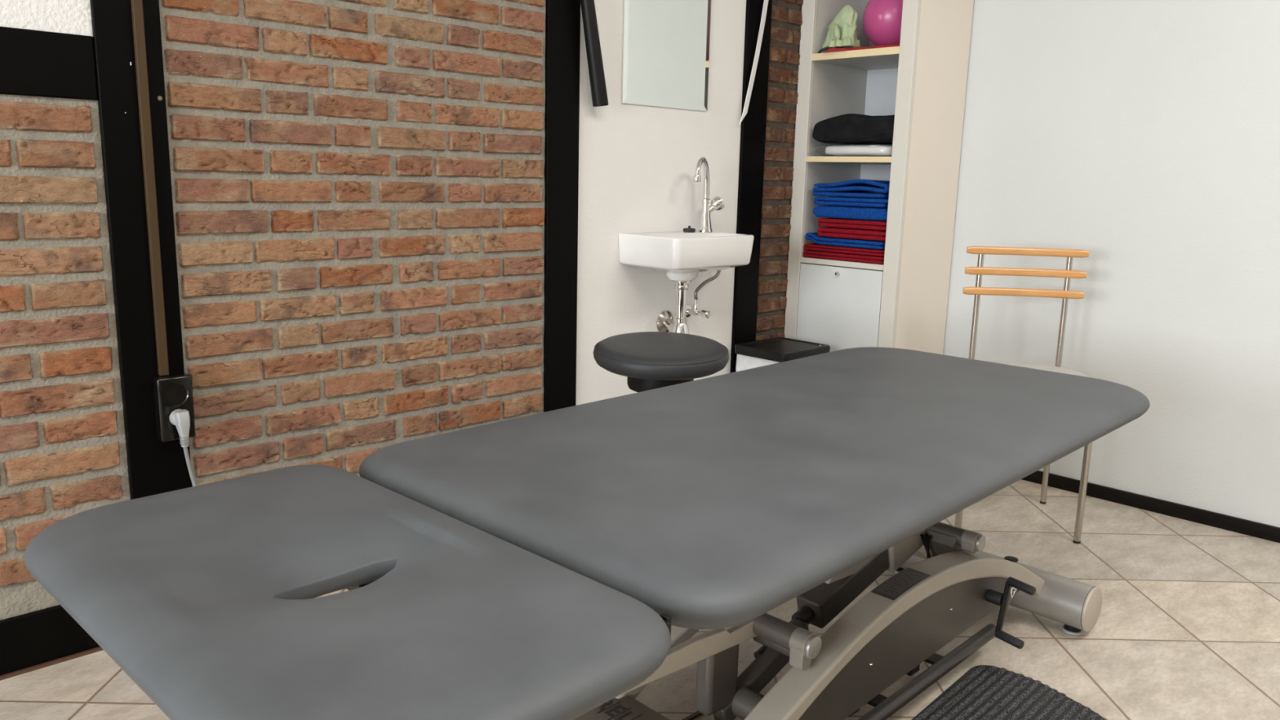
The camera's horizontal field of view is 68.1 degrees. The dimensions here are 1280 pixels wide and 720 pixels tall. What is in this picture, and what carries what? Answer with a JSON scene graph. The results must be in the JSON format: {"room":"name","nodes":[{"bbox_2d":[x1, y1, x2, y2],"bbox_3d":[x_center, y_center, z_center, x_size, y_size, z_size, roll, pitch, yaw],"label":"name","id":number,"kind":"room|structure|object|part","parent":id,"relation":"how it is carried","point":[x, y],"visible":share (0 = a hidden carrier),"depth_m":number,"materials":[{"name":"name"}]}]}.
{"room":"physiotherapy treatment room","nodes":[
{"label":"physiotherapy treatment room","id":0,"kind":"room"},
{"bbox_2d":[0,0,803,620],"bbox_3d":[-2.067,-0.527,1.035,8.000,2.620,0.171,-9,15,-44],"label":"wall","id":1,"kind":"structure","parent":0,"point":[357,186],"depth_m":2.31,"materials":[{"name":"brick"}]},
{"bbox_2d":[0,26,97,100],"bbox_3d":[-1.426,-0.534,1.599,0.897,0.123,0.056,-9,15,-44],"label":"trim","id":2,"kind":"structure","parent":1,"relation":"attached to","point":[33,63],"depth_m":1.83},
{"bbox_2d":[0,604,99,675],"bbox_3d":[-1.454,0.607,1.821,0.896,0.117,0.058,-9,15,-44],"label":"trim","id":3,"kind":"structure","parent":1,"relation":"attached to","point":[33,638],"depth_m":1.97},
{"bbox_2d":[0,646,102,680],"bbox_3d":[-1.432,0.669,1.808,0.896,0.007,0.008,-9,15,-44],"label":"baseboard","id":4,"kind":"structure","parent":1,"relation":"attached to","point":[3,677],"depth_m":1.99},
{"bbox_2d":[89,0,191,499],"bbox_3d":[-1.059,-0.530,1.962,0.126,2.320,0.064,-9,15,-44],"label":"pillar","id":5,"kind":"structure","parent":1,"relation":"attached to","point":[155,466],"depth_m":1.99,"materials":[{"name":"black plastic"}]},
{"bbox_2d":[130,0,168,376],"bbox_3d":[-1.013,-0.811,1.893,0.019,1.720,0.014,-9,15,-44],"label":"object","id":6,"kind":"object","parent":1,"relation":"attached to","point":[137,14],"visible":1,"depth_m":1.97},
{"bbox_2d":[152,373,195,442],"bbox_3d":[-1.018,0.104,2.071,0.072,0.142,0.037,-9,15,-44],"label":"power outlet","id":7,"kind":"object","parent":1,"relation":"attached to","point":[171,393],"visible":0.8,"depth_m":2.05,"materials":[{"name":"black plastic"}]},
{"bbox_2d":[168,408,196,486],"bbox_3d":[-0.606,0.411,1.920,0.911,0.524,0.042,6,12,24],"label":"plug","id":8,"kind":"object","parent":7,"relation":"in","point":[180,418],"visible":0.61,"depth_m":2.04,"materials":[{"name":"white plastic"}]},
{"bbox_3d":[-0.593,0.448,1.928,0.886,0.448,0.032,7,12,25],"label":"cord","id":9,"kind":"part","parent":8,"relation":"part of","materials":[{"name":"white plastic"}]},
{"bbox_2d":[543,0,580,412],"bbox_3d":[-0.241,-0.663,2.753,0.119,2.320,0.060,-9,15,-44],"label":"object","id":10,"kind":"structure","parent":1,"relation":"attached to","point":[562,17],"depth_m":2.77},
{"bbox_2d":[580,0,608,106],"bbox_3d":[-0.153,-1.081,2.659,0.180,0.710,0.065,-9,15,-44],"label":"tube","id":11,"kind":"object","parent":1,"relation":"hanging from","point":[594,59],"visible":1,"depth_m":2.71,"materials":[{"name":"black plastic"}]},
{"bbox_2d":[621,0,711,111],"bbox_3d":[0.091,-1.100,2.954,0.386,0.603,0.006,-9,15,-44],"label":"wall mirror","id":12,"kind":"object","parent":1,"relation":"attached to","point":[665,51],"visible":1,"depth_m":2.97,"materials":[{"name":"clear glass"}]},
{"bbox_2d":[618,156,754,333],"bbox_3d":[0.173,-0.335,3.032,0.437,0.622,0.256,-9,15,-44],"label":"washbasin","id":13,"kind":"object","parent":1,"relation":"attached to","point":[682,255],"visible":0.96,"depth_m":2.96,"materials":[{"name":"white ceramic"}]},
{"bbox_2d":[666,271,698,280],"bbox_3d":[0.133,-0.270,2.998,0.104,0.030,0.104,-9,15,-44],"label":"outlet","id":14,"kind":"object","parent":13,"relation":"attached to","point":[687,276],"depth_m":2.96,"materials":[{"name":"white ceramic"}]},
{"bbox_3d":[0.152,-0.343,3.006,0.374,0.113,0.251,-9,15,-44],"label":"bowl","id":15,"kind":"part","parent":13,"relation":"part of","materials":[{"name":"white ceramic"}]},
{"bbox_2d":[683,226,695,231],"bbox_3d":[0.162,-0.431,3.113,0.041,0.020,0.041,-9,15,-44],"label":"plug","id":16,"kind":"object","parent":13,"relation":"on","point":[689,228],"visible":1,"depth_m":3.10,"materials":[{"name":"black rubber"}]},
{"bbox_3d":[0.218,-0.153,3.169,0.028,0.027,0.032,-9,15,-44],"label":"valve knob","id":17,"kind":"part","parent":13,"relation":"part of","materials":[{"name":"silver metal"}]},
{"bbox_2d":[693,156,724,231],"bbox_3d":[0.212,-0.539,3.089,0.176,0.242,0.086,-9,15,-44],"label":"tap","id":18,"kind":"object","parent":13,"relation":"on","point":[716,203],"depth_m":3.12,"materials":[{"name":"silver metal"}]},
{"bbox_2d":[729,0,772,373],"bbox_3d":[0.380,-0.763,3.350,0.127,2.320,0.062,-9,15,-44],"label":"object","id":19,"kind":"structure","parent":1,"relation":"attached to","point":[753,127],"depth_m":3.34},
{"bbox_2d":[739,0,768,124],"bbox_3d":[0.394,-1.075,3.237,0.135,0.529,0.020,-9,15,-44],"label":"strip","id":20,"kind":"object","parent":1,"relation":"hanging from","point":[766,2],"visible":1,"depth_m":3.24,"materials":[{"name":"white plastic"}]},
{"bbox_2d":[0,479,1279,719],"bbox_3d":[-0.442,1.151,-0.369,8.200,0.060,4.800,-9,15,-44],"label":"floor","id":21,"kind":"structure","parent":0,"point":[1187,627],"depth_m":2.23,"materials":[{"name":"tile"}]},
{"bbox_2d":[23,346,1150,719],"bbox_3d":[0.194,0.424,1.688,0.767,0.613,2.059,12,15,42],"label":"table","id":22,"kind":"object","parent":21,"relation":"on","point":[563,563],"visible":1,"depth_m":1.23,"materials":[{"name":"grey leather"}]},
{"bbox_2d":[23,464,671,719],"bbox_3d":[-0.358,0.255,1.055,0.451,0.060,0.773,-9,15,-44],"label":"cushion","id":23,"kind":"object","parent":22,"relation":"on","point":[203,595],"depth_m":0.96,"materials":[{"name":"grey leather"}]},
{"bbox_3d":[-0.360,0.293,1.056,0.560,0.013,0.350,12,15,42],"label":"board","id":24,"kind":"part","parent":22,"relation":"part of","materials":[{"name":"beige wood"}]},
{"bbox_3d":[-0.049,0.688,1.549,0.294,0.113,0.244,-9,15,-44],"label":"plate","id":25,"kind":"part","parent":22,"relation":"part of","materials":[{"name":"grey metal"}]},
{"bbox_3d":[0.120,0.696,1.872,0.200,0.006,0.008,-9,15,-44],"label":"floor rod","id":26,"kind":"part","parent":22,"relation":"part of","materials":[{"name":"grey metal"}]},
{"bbox_3d":[0.095,0.488,1.584,0.362,0.050,0.015,-9,15,-44],"label":"lift rail","id":27,"kind":"part","parent":22,"relation":"part of","materials":[{"name":"beige metal"}]},
{"bbox_3d":[0.137,0.551,1.670,0.082,0.132,0.036,-9,15,-44],"label":"post","id":28,"kind":"part","parent":22,"relation":"part of","materials":[{"name":"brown metal"}]},
{"bbox_2d":[358,346,1150,629],"bbox_3d":[0.348,0.129,1.787,1.616,0.063,0.807,-9,15,-44],"label":"cushion","id":29,"kind":"object","parent":22,"relation":"on","point":[720,501],"depth_m":1.43,"materials":[{"name":"grey leather"}]},
{"bbox_3d":[0.422,0.457,1.955,0.254,0.117,0.060,-9,15,-44],"label":"lift motor","id":30,"kind":"part","parent":22,"relation":"part of","materials":[{"name":"brown metal"}]},
{"bbox_3d":[0.523,0.409,2.016,0.439,0.034,0.014,-9,15,-44],"label":"lift rail","id":31,"kind":"part","parent":22,"relation":"part of","materials":[{"name":"black metal"}]},
{"bbox_2d":[875,569,923,596],"bbox_3d":[0.501,0.428,1.819,0.113,0.009,0.040,-9,15,-44],"label":"pad","id":32,"kind":"object","parent":22,"relation":"on","point":[905,583],"depth_m":1.81,"materials":[{"name":"black rubber"}]},
{"bbox_3d":[0.706,0.561,2.580,0.038,0.017,0.038,-9,15,-44],"label":"foot stem","id":33,"kind":"part","parent":22,"relation":"part of","materials":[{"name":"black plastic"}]},
{"bbox_3d":[0.546,0.544,1.872,0.973,0.179,0.008,-9,15,-44],"label":"web plate","id":34,"kind":"part","parent":22,"relation":"part of","materials":[{"name":"grey metal"}]},
{"bbox_3d":[0.782,0.533,2.037,0.045,0.114,0.010,-9,15,-44],"label":"pedal lever","id":35,"kind":"part","parent":22,"relation":"part of","materials":[{"name":"black plastic"}]},
{"bbox_3d":[1.031,0.632,2.255,0.038,0.017,0.038,-9,15,-44],"label":"foot stem","id":36,"kind":"part","parent":22,"relation":"part of","materials":[{"name":"black plastic"}]},
{"bbox_2d":[593,331,728,392],"bbox_3d":[0.037,0.248,2.560,0.493,0.618,0.472,-9,15,-44],"label":"stool","id":37,"kind":"object","parent":21,"relation":"on","point":[649,360],"visible":0.43,"depth_m":2.40,"materials":[{"name":"black leather"}]},
{"bbox_3d":[0.054,0.047,2.507,0.176,0.064,0.176,-9,15,-44],"label":"seat","id":38,"kind":"part","parent":37,"relation":"part of","materials":[{"name":"black plastic"}]},
{"bbox_2d":[734,337,830,371],"bbox_3d":[0.506,0.170,3.437,0.278,0.459,0.238,-9,15,-44],"label":"waste bin","id":39,"kind":"object","parent":21,"relation":"on","point":[757,353],"visible":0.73,"depth_m":3.34,"materials":[{"name":"black plastic"}]},
{"bbox_2d":[784,0,973,354],"bbox_3d":[0.861,-0.739,3.471,0.391,2.250,0.466,-9,15,-44],"label":"tall cabinet","id":40,"kind":"object","parent":21,"relation":"on","point":[900,302],"visible":0.7,"depth_m":3.39,"materials":[{"name":"grey laminate"}]},
{"bbox_3d":[0.734,-0.772,3.624,0.356,2.250,0.046,-9,15,-44],"label":"panel","id":41,"kind":"part","parent":40,"relation":"part of","materials":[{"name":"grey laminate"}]},
{"bbox_2d":[817,4,860,53],"bbox_3d":[0.715,-1.178,3.365,0.101,0.170,0.142,-9,15,-44],"label":"cloth bag","id":42,"kind":"object","parent":40,"relation":"on","point":[842,33],"visible":0.97,"depth_m":3.34,"materials":[{"name":"green fabric"}]},
{"bbox_3d":[0.721,-0.013,3.491,0.017,0.660,0.350,-9,15,-44],"label":"door","id":43,"kind":"part","parent":40,"relation":"part of","materials":[{"name":"white laminate"}]},
{"bbox_2d":[800,257,884,270],"bbox_3d":[0.854,-0.369,3.545,0.365,0.019,0.354,-9,15,-44],"label":"shelf","id":44,"kind":"object","parent":40,"relation":"attached to","point":[805,262],"depth_m":3.44,"materials":[{"name":"beige laminate"}]},
{"bbox_2d":[803,249,884,263],"bbox_3d":[0.825,-0.388,3.516,0.275,0.026,0.344,-9,15,-44],"label":"folded towel","id":45,"kind":"object","parent":40,"relation":"on","point":[808,253],"visible":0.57,"depth_m":3.42,"materials":[{"name":"red fabric"}]},
{"bbox_2d":[803,243,884,256],"bbox_3d":[0.826,-0.413,3.511,0.274,0.023,0.347,-9,15,-44],"label":"folded towel","id":46,"kind":"object","parent":45,"relation":"on","point":[813,246],"visible":0.59,"depth_m":3.41,"materials":[{"name":"fabric"}]},
{"bbox_2d":[805,232,885,248],"bbox_3d":[0.827,-0.445,3.504,0.277,0.040,0.332,-9,15,-44],"label":"folded towel","id":47,"kind":"object","parent":46,"relation":"on","point":[814,237],"visible":0.57,"depth_m":3.41,"materials":[{"name":"blue fabric"}]},
{"bbox_2d":[817,226,885,240],"bbox_3d":[0.847,-0.467,3.483,0.271,0.035,0.289,-9,15,-44],"label":"folded towel","id":48,"kind":"object","parent":47,"relation":"on","point":[830,232],"visible":0.66,"depth_m":3.39,"materials":[{"name":"red fabric"}]},
{"bbox_2d":[817,217,886,231],"bbox_3d":[0.848,-0.501,3.477,0.270,0.032,0.291,-9,15,-44],"label":"folded towel","id":49,"kind":"object","parent":48,"relation":"on","point":[823,222],"visible":0.69,"depth_m":3.38,"materials":[{"name":"red fabric"}]},
{"bbox_2d":[813,204,888,221],"bbox_3d":[0.842,-0.541,3.475,0.271,0.043,0.310,-9,15,-44],"label":"folded towel","id":50,"kind":"object","parent":49,"relation":"on","point":[824,211],"visible":0.62,"depth_m":3.38,"materials":[{"name":"blue fabric"}]},
{"bbox_2d":[813,196,888,207],"bbox_3d":[0.841,-0.579,3.468,0.274,0.031,0.312,-9,15,-44],"label":"folded towel","id":51,"kind":"object","parent":50,"relation":"on","point":[833,201],"visible":0.73,"depth_m":3.37,"materials":[{"name":"blue fabric"}]},
{"bbox_2d":[812,178,889,198],"bbox_3d":[0.838,-0.628,3.463,0.274,0.064,0.316,-9,15,-44],"label":"folded towel","id":52,"kind":"object","parent":51,"relation":"on","point":[852,188],"visible":0.78,"depth_m":3.37,"materials":[{"name":"blue fabric"}]},
{"bbox_2d":[812,161,891,164],"bbox_3d":[0.865,-0.732,3.477,0.360,0.020,0.354,-9,15,-44],"label":"shelf","id":53,"kind":"object","parent":40,"relation":"attached to","point":[813,162],"depth_m":3.52,"materials":[{"name":"grey laminate"}]},
{"bbox_2d":[815,143,892,156],"bbox_3d":[0.851,-0.762,3.459,0.332,0.046,0.337,-9,15,-44],"label":"cloth","id":54,"kind":"object","parent":40,"relation":"on","point":[865,149],"visible":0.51,"depth_m":3.34,"materials":[{"name":"white fabric"}]},
{"bbox_2d":[812,113,894,144],"bbox_3d":[0.842,-0.833,3.425,0.284,0.104,0.336,-9,15,-44],"label":"bundle","id":55,"kind":"object","parent":54,"relation":"on","point":[849,128],"visible":0.56,"depth_m":3.33,"materials":[{"name":"fabric"}]},
{"bbox_2d":[813,53,898,70],"bbox_3d":[0.874,-1.083,3.409,0.360,0.024,0.354,-9,15,-44],"label":"shelf","id":56,"kind":"object","parent":40,"relation":"attached to","point":[828,61],"depth_m":3.41,"materials":[{"name":"grey laminate"}]},
{"bbox_2d":[824,44,899,53],"bbox_3d":[0.859,-1.095,3.357,0.311,0.017,0.296,-9,15,-44],"label":"band","id":57,"kind":"object","parent":40,"relation":"on","point":[830,50],"visible":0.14,"depth_m":3.29,"materials":[{"name":"fabric"}]},
{"bbox_2d":[862,0,902,45],"bbox_3d":[0.903,-1.219,3.371,0.215,0.217,0.215,-9,15,-44],"label":"ball","id":58,"kind":"object","parent":57,"relation":"on","point":[882,19],"visible":0.48,"depth_m":3.30,"materials":[{"name":"pink plastic"}]},
{"bbox_3d":[0.998,-0.791,3.597,0.010,2.190,0.354,-9,15,-44],"label":"panel","id":59,"kind":"part","parent":40,"relation":"part of","materials":[{"name":"white wood"}]},
{"bbox_3d":[1.030,-0.707,3.327,0.356,2.250,0.018,-9,15,-44],"label":"panel","id":60,"kind":"part","parent":40,"relation":"part of","materials":[{"name":"beige laminate"}]},
{"bbox_2d":[911,665,1106,719],"bbox_3d":[0.692,0.741,1.696,0.683,0.012,0.496,-9,15,-44],"label":"floor mat","id":61,"kind":"object","parent":21,"relation":"on","point":[984,692],"visible":1,"depth_m":1.93,"materials":[{"name":"black rubber"}]},
{"bbox_2d":[954,245,1092,543],"bbox_3d":[1.182,0.091,2.919,0.400,0.846,0.410,3,11,8],"label":"slat chair","id":62,"kind":"object","parent":21,"relation":"on","point":[1065,294],"visible":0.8,"depth_m":3.03,"materials":[{"name":"wood"}]},
{"bbox_3d":[0.967,0.303,2.824,0.020,0.442,0.020,-9,15,-44],"label":"leg","id":63,"kind":"part","parent":62,"relation":"part of","materials":[{"name":"metal"}]},
{"bbox_3d":[1.088,0.048,3.120,0.018,0.835,0.018,-9,15,-44],"label":"leg","id":64,"kind":"part","parent":62,"relation":"part of","materials":[{"name":"metal"}]},
{"bbox_3d":[1.183,0.054,2.912,0.400,0.021,0.410,3,11,8],"label":"seat","id":65,"kind":"part","parent":62,"relation":"part of","materials":[{"name":"white"}]},
{"bbox_3d":[1.357,0.062,3.084,0.018,0.835,0.018,-9,15,-44],"label":"leg","id":66,"kind":"part","parent":62,"relation":"part of","materials":[{"name":"metal"}]},
{"bbox_3d":[1.307,0.320,2.779,0.020,0.442,0.020,-9,15,-44],"label":"leg","id":67,"kind":"part","parent":62,"relation":"part of","materials":[{"name":"metal"}]},
{"bbox_2d":[942,0,1279,527],"bbox_3d":[2.488,-0.636,2.181,0.120,2.620,4.620,-9,15,-44],"label":"wall","id":68,"kind":"structure","parent":0,"point":[1141,136],"depth_m":3.04,"materials":[{"name":"paint"}]},
{"bbox_2d":[1021,470,1279,542],"bbox_3d":[2.580,0.672,2.209,0.012,0.046,4.130,-9,15,-44],"label":"baseboard","id":69,"kind":"structure","parent":68,"relation":"attached to","point":[1268,532],"depth_m":3.07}
]}

